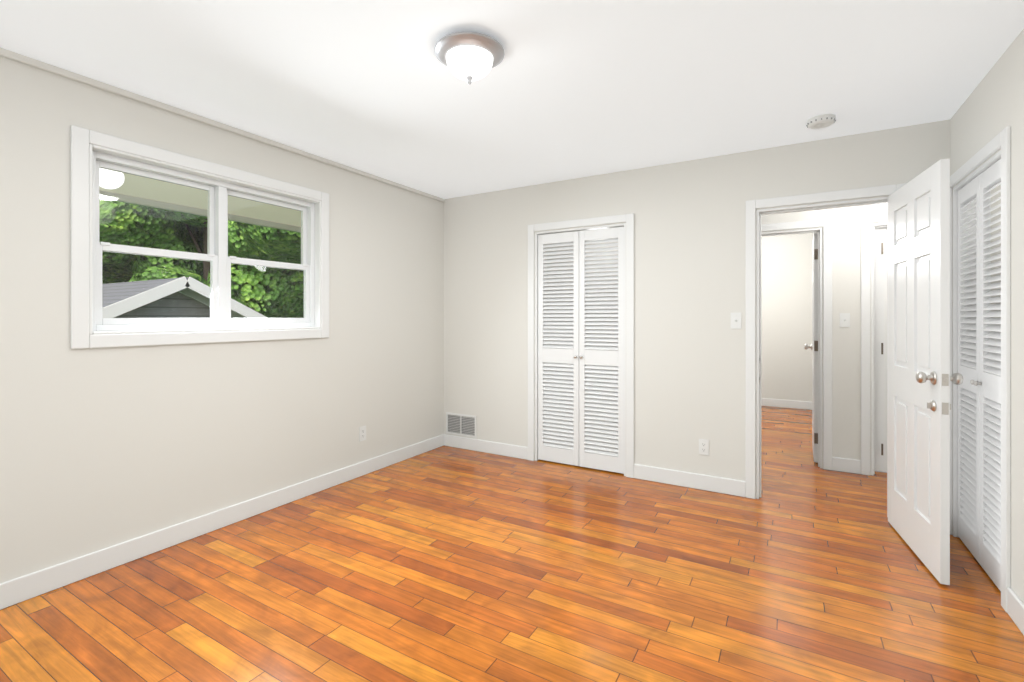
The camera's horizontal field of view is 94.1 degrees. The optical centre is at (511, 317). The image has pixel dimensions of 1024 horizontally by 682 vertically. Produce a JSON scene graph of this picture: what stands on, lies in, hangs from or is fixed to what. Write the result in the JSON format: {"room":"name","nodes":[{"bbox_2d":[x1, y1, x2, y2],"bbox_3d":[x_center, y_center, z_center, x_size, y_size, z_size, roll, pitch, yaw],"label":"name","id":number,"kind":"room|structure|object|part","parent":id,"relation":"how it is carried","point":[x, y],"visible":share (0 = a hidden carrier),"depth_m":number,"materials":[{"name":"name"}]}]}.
{"room":"empty bedroom","nodes":[
{"label":"empty bedroom","id":0,"kind":"room"},
{"bbox_2d":[0,56,443,582],"bbox_3d":[-1.842,0.050,2.883,0.150,2.440,4.600,0,0,30],"label":"wall","id":1,"kind":"structure","parent":0,"point":[101,448],"depth_m":2.66,"materials":[{"name":"white paint"}]},
{"bbox_2d":[71,125,328,348],"bbox_3d":[-1.786,-0.382,2.937,0.143,1.069,1.470,0,0,30],"label":"window","id":2,"kind":"structure","parent":1,"relation":"in","point":[89,148],"depth_m":2.76,"materials":[{"name":"white paint"}]},
{"bbox_3d":[-1.815,-0.384,2.954,0.036,0.777,1.182,0,0,30],"label":"glass","id":3,"kind":"part","parent":2,"relation":"part of","materials":[{"name":"clear glass"}]},
{"bbox_3d":[-1.811,-0.382,2.952,0.070,0.841,1.242,0,0,30],"label":"window sashes","id":4,"kind":"part","parent":2,"relation":"part of","materials":[{"name":"white wood"}]},
{"bbox_2d":[100,173,300,232],"bbox_3d":[-2.527,-1.120,3.793,1.949,0.220,10.000,0,0,30],"label":"porch roof","id":5,"kind":"structure","parent":1,"relation":"attached to","point":[185,204],"depth_m":4.41,"materials":[{"name":"beige"}]},
{"bbox_2d":[100,168,123,188],"bbox_3d":[-2.721,-0.968,3.212,0.170,0.205,0.170,0,0,30],"label":"ceiling light","id":6,"kind":"object","parent":5,"relation":"attached to","point":[111,179],"depth_m":3.17,"materials":[{"name":"white"}]},
{"bbox_2d":[0,434,443,609],"bbox_3d":[-1.769,1.214,2.840,0.019,0.112,4.360,0,0,30],"label":"baseboard","id":7,"kind":"structure","parent":1,"relation":"attached to","point":[29,586],"depth_m":2.67,"materials":[{"name":"white paint"}]},
{"bbox_2d":[0,47,444,201],"bbox_3d":[-1.770,-1.153,2.841,0.018,0.034,4.360,0,0,30],"label":"trim","id":8,"kind":"structure","parent":1,"relation":"attached to","point":[12,55],"depth_m":2.67,"materials":[{"name":"white paint"}]},
{"bbox_2d":[359,426,365,441],"bbox_3d":[-1.198,0.935,3.827,0.009,0.115,0.070,0,0,30],"label":"electrical outlet","id":9,"kind":"object","parent":1,"relation":"attached to","point":[362,433],"visible":1,"depth_m":3.82,"materials":[{"name":"white plastic"}]},
{"bbox_2d":[0,406,1023,681],"bbox_3d":[1.794,1.330,3.110,6.500,0.120,8.820,0,0,30],"label":"floor","id":10,"kind":"structure","parent":0,"point":[448,564],"depth_m":2.20,"materials":[{"name":"brown wood"}]},
{"bbox_2d":[0,0,1023,198],"bbox_3d":[1.794,-1.230,3.110,6.500,0.120,8.820,0,0,30],"label":"ceiling","id":11,"kind":"structure","parent":0,"point":[567,89],"depth_m":2.26,"materials":[{"name":"white paint"}]},
{"bbox_2d":[434,31,504,84],"bbox_3d":[-0.183,-1.089,2.065,0.302,0.163,0.302,0,0,30],"label":"ceiling light","id":12,"kind":"object","parent":11,"relation":"attached to","point":[468,56],"visible":1,"depth_m":1.99,"materials":[{"name":"white glass"}]},
{"bbox_2d":[806,114,835,128],"bbox_3d":[1.824,-1.149,2.814,0.147,0.041,0.147,0,0,30],"label":"smoke detector","id":13,"kind":"object","parent":11,"relation":"attached to","point":[821,121],"visible":1,"depth_m":2.78,"materials":[{"name":"white plastic"}]},
{"bbox_2d":[544,238,617,408],"bbox_3d":[0.738,0.050,4.445,1.344,2.440,0.700,0,0,30],"label":"wall","id":14,"kind":"structure","parent":0,"point":[586,297],"depth_m":4.74,"materials":[{"name":"white paint"}]},
{"bbox_2d":[444,119,1000,498],"bbox_3d":[1.246,0.050,3.673,4.385,2.440,0.120,0,0,30],"label":"wall","id":15,"kind":"structure","parent":0,"point":[689,298],"depth_m":3.63,"materials":[{"name":"white paint"}]},
{"bbox_2d":[446,412,476,437],"bbox_3d":[-0.494,1.044,4.615,0.360,0.208,0.010,0,0,30],"label":"air vent","id":16,"kind":"object","parent":15,"relation":"in","point":[461,425],"visible":1,"depth_m":4.61,"materials":[{"name":"white metal"}]},
{"bbox_2d":[444,434,527,459],"bbox_3d":[-0.256,1.214,4.473,0.924,0.112,0.014,0,0,30],"label":"baseboard","id":17,"kind":"structure","parent":15,"relation":"attached to","point":[509,450],"depth_m":4.45,"materials":[{"name":"white paint"}]},
{"bbox_2d":[528,213,633,477],"bbox_3d":[0.583,0.226,4.051,0.950,2.088,0.136,0,0,30],"label":"door frame","id":18,"kind":"structure","parent":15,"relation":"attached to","point":[536,307],"depth_m":3.88,"materials":[{"name":"white paint"}]},
{"bbox_2d":[538,227,623,473],"bbox_3d":[0.565,0.266,4.021,0.774,1.984,0.058,0,0,30],"label":"bifold door","id":19,"kind":"structure","parent":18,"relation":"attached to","point":[578,431],"depth_m":4.01,"materials":[{"name":"white paint"}]},
{"bbox_2d":[634,464,745,496],"bbox_3d":[1.305,1.214,3.561,0.793,0.112,0.014,0,0,30],"label":"baseboard","id":20,"kind":"structure","parent":15,"relation":"attached to","point":[661,475],"depth_m":3.54,"materials":[{"name":"white paint"}]},
{"bbox_2d":[699,439,708,455],"bbox_3d":[1.410,0.955,3.503,0.070,0.115,0.009,0,0,30],"label":"electrical outlet","id":21,"kind":"object","parent":15,"relation":"attached to","point":[703,446],"visible":1,"depth_m":3.50,"materials":[{"name":"white plastic"}]},
{"bbox_2d":[731,313,741,328],"bbox_3d":[1.592,0.025,3.389,0.070,0.115,0.021,0,0,30],"label":"bedroom light switch","id":22,"kind":"object","parent":15,"relation":"attached to","point":[736,320],"visible":1,"depth_m":3.39,"materials":[{"name":"white plastic"}]},
{"bbox_2d":[746,183,905,516],"bbox_3d":[2.069,0.260,3.192,0.764,2.021,0.120,0,0,30],"label":"door frame","id":23,"kind":"structure","parent":15,"relation":"in","point":[851,203],"depth_m":3.33,"materials":[{"name":"white paint"}]},
{"bbox_2d":[888,159,962,584],"bbox_3d":[2.187,0.257,2.589,0.175,2.002,0.776,0,0,23],"label":"bedroom door","id":24,"kind":"structure","parent":23,"relation":"attached to","point":[920,378],"depth_m":2.46,"materials":[{"name":"white paint"}]},
{"bbox_2d":[761,233,813,401],"bbox_3d":[4.459,0.050,6.382,4.800,2.440,0.120,0,0,30],"label":"wall","id":25,"kind":"structure","parent":0,"point":[786,312],"depth_m":6.65,"materials":[{"name":"white paint"}]},
{"bbox_2d":[761,398,811,409],"bbox_3d":[3.310,1.214,6.973,1.920,0.112,0.019,0,0,30],"label":"baseboard","id":26,"kind":"structure","parent":25,"relation":"attached to","point":[806,405],"depth_m":6.66,"materials":[{"name":"white paint"}]},
{"bbox_2d":[761,203,886,468],"bbox_3d":[3.330,0.050,3.637,3.980,2.440,0.120,0,0,30],"label":"wall","id":27,"kind":"structure","parent":0,"point":[846,341],"depth_m":3.91,"materials":[{"name":"white paint"}]},
{"bbox_2d":[761,218,831,469],"bbox_3d":[2.302,0.260,4.237,0.762,2.021,0.120,0,0,30],"label":"door frame","id":28,"kind":"structure","parent":27,"relation":"in","point":[799,231],"depth_m":4.04,"materials":[{"name":"white paint"}]},
{"bbox_2d":[804,232,817,462],"bbox_3d":[2.830,0.257,4.448,0.175,2.002,0.771,0,0,31],"label":"door","id":29,"kind":"structure","parent":28,"relation":"attached to","point":[814,346],"depth_m":4.13,"materials":[{"name":"white paint"}]},
{"bbox_2d":[832,457,839,469],"bbox_3d":[3.452,1.214,5.268,0.014,0.112,2.820,0,0,30],"label":"baseboard","id":30,"kind":"structure","parent":27,"relation":"attached to","point":[835,460],"depth_m":3.94,"materials":[{"name":"white paint"}]},
{"bbox_2d":[840,313,849,326],"bbox_3d":[2.729,0.025,3.906,0.070,0.115,0.021,0,0,30],"label":"light switch","id":31,"kind":"object","parent":27,"relation":"attached to","point":[844,319],"visible":1,"depth_m":3.91,"materials":[{"name":"white plastic"}]},
{"bbox_2d":[844,458,859,473],"bbox_3d":[3.568,1.214,5.200,0.014,0.112,2.820,0,0,30],"label":"baseboard","id":32,"kind":"structure","parent":27,"relation":"attached to","point":[854,465],"depth_m":3.87,"materials":[{"name":"white paint"}]},
{"bbox_2d":[861,214,886,474],"bbox_3d":[3.243,0.260,3.687,0.762,2.021,0.120,0,0,30],"label":"door frame","id":33,"kind":"structure","parent":27,"relation":"in","point":[877,225],"depth_m":3.82,"materials":[{"name":"white paint"}]},
{"bbox_2d":[875,227,886,471],"bbox_3d":[3.120,0.257,3.804,1.136,2.002,0.223,0,0,28],"label":"door","id":34,"kind":"structure","parent":33,"relation":"attached to","point":[880,358],"depth_m":3.87,"materials":[{"name":"white paint"}]},
{"bbox_2d":[950,28,1023,603],"bbox_3d":[1.512,0.050,0.854,0.120,2.440,4.480,0,0,30],"label":"wall","id":35,"kind":"structure","parent":0,"point":[990,108],"depth_m":2.02,"materials":[{"name":"white paint"}]},
{"bbox_2d":[950,126,1010,611],"bbox_3d":[2.408,0.226,2.401,0.136,2.088,0.902,0,0,30],"label":"closet door","id":36,"kind":"structure","parent":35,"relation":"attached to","point":[991,161],"depth_m":2.38,"materials":[{"name":"white paint"}]},
{"bbox_3d":[2.381,0.266,2.425,0.058,1.984,0.740,0,0,30],"label":"bifold closet door","id":37,"kind":"part","parent":36,"relation":"part of","materials":[{"name":"white wood"}]},
{"bbox_2d":[1007,588,1023,634],"bbox_3d":[1.262,1.214,0.563,0.019,0.112,3.427,0,0,30],"label":"baseboard","id":38,"kind":"structure","parent":35,"relation":"attached to","point":[1015,607],"depth_m":1.96,"materials":[{"name":"white paint"}]},
{"label":"outside","id":39,"kind":"structure","parent":0,"visible":0},
{"bbox_3d":[-26.013,4.270,20.992,59.840,0.200,90.000,0,0,30],"label":"ground","id":40,"kind":"structure","parent":39,"visible":0},
{"bbox_2d":[101,201,203,283],"bbox_3d":[-16.623,-3.724,17.833,10.237,15.787,11.048,0,0,30],"label":"tree","id":41,"kind":"object","parent":40,"relation":"on","point":[111,275],"depth_m":17.28,"materials":[{"name":"green plant"}]},
{"bbox_2d":[102,228,203,282],"bbox_3d":[-18.111,-4.539,23.563,11.208,17.418,12.417,0,0,30],"label":"tree","id":42,"kind":"object","parent":40,"relation":"on","point":[106,269],"depth_m":19.36,"materials":[{"name":"green plant"}]},
{"bbox_2d":[102,276,267,317],"bbox_3d":[-10.179,1.710,11.241,9.720,4.919,7.989,0,0,30],"label":"house roof","id":43,"kind":"structure","parent":40,"relation":"on","point":[184,301],"depth_m":8.85,"materials":[{"name":"grey"}]},
{"bbox_2d":[100,198,303,317],"bbox_3d":[-9.494,-3.143,16.184,9.251,14.625,9.842,0,0,30],"label":"tree","id":44,"kind":"object","parent":40,"relation":"on","point":[263,274],"depth_m":14.75,"materials":[{"name":"green plant"}]},
{"bbox_2d":[130,227,285,277],"bbox_3d":[-10.041,-3.443,20.035,10.907,15.226,10.100,0,0,30],"label":"tree","id":45,"kind":"object","parent":40,"relation":"on","point":[197,236],"depth_m":18.90,"materials":[{"name":"green plant"}]},
{"bbox_2d":[232,221,303,317],"bbox_3d":[-5.454,-2.737,16.183,9.237,13.814,8.571,0,0,30],"label":"tree","id":46,"kind":"object","parent":40,"relation":"on","point":[290,239],"depth_m":12.54,"materials":[{"name":"green plant"}]}
]}

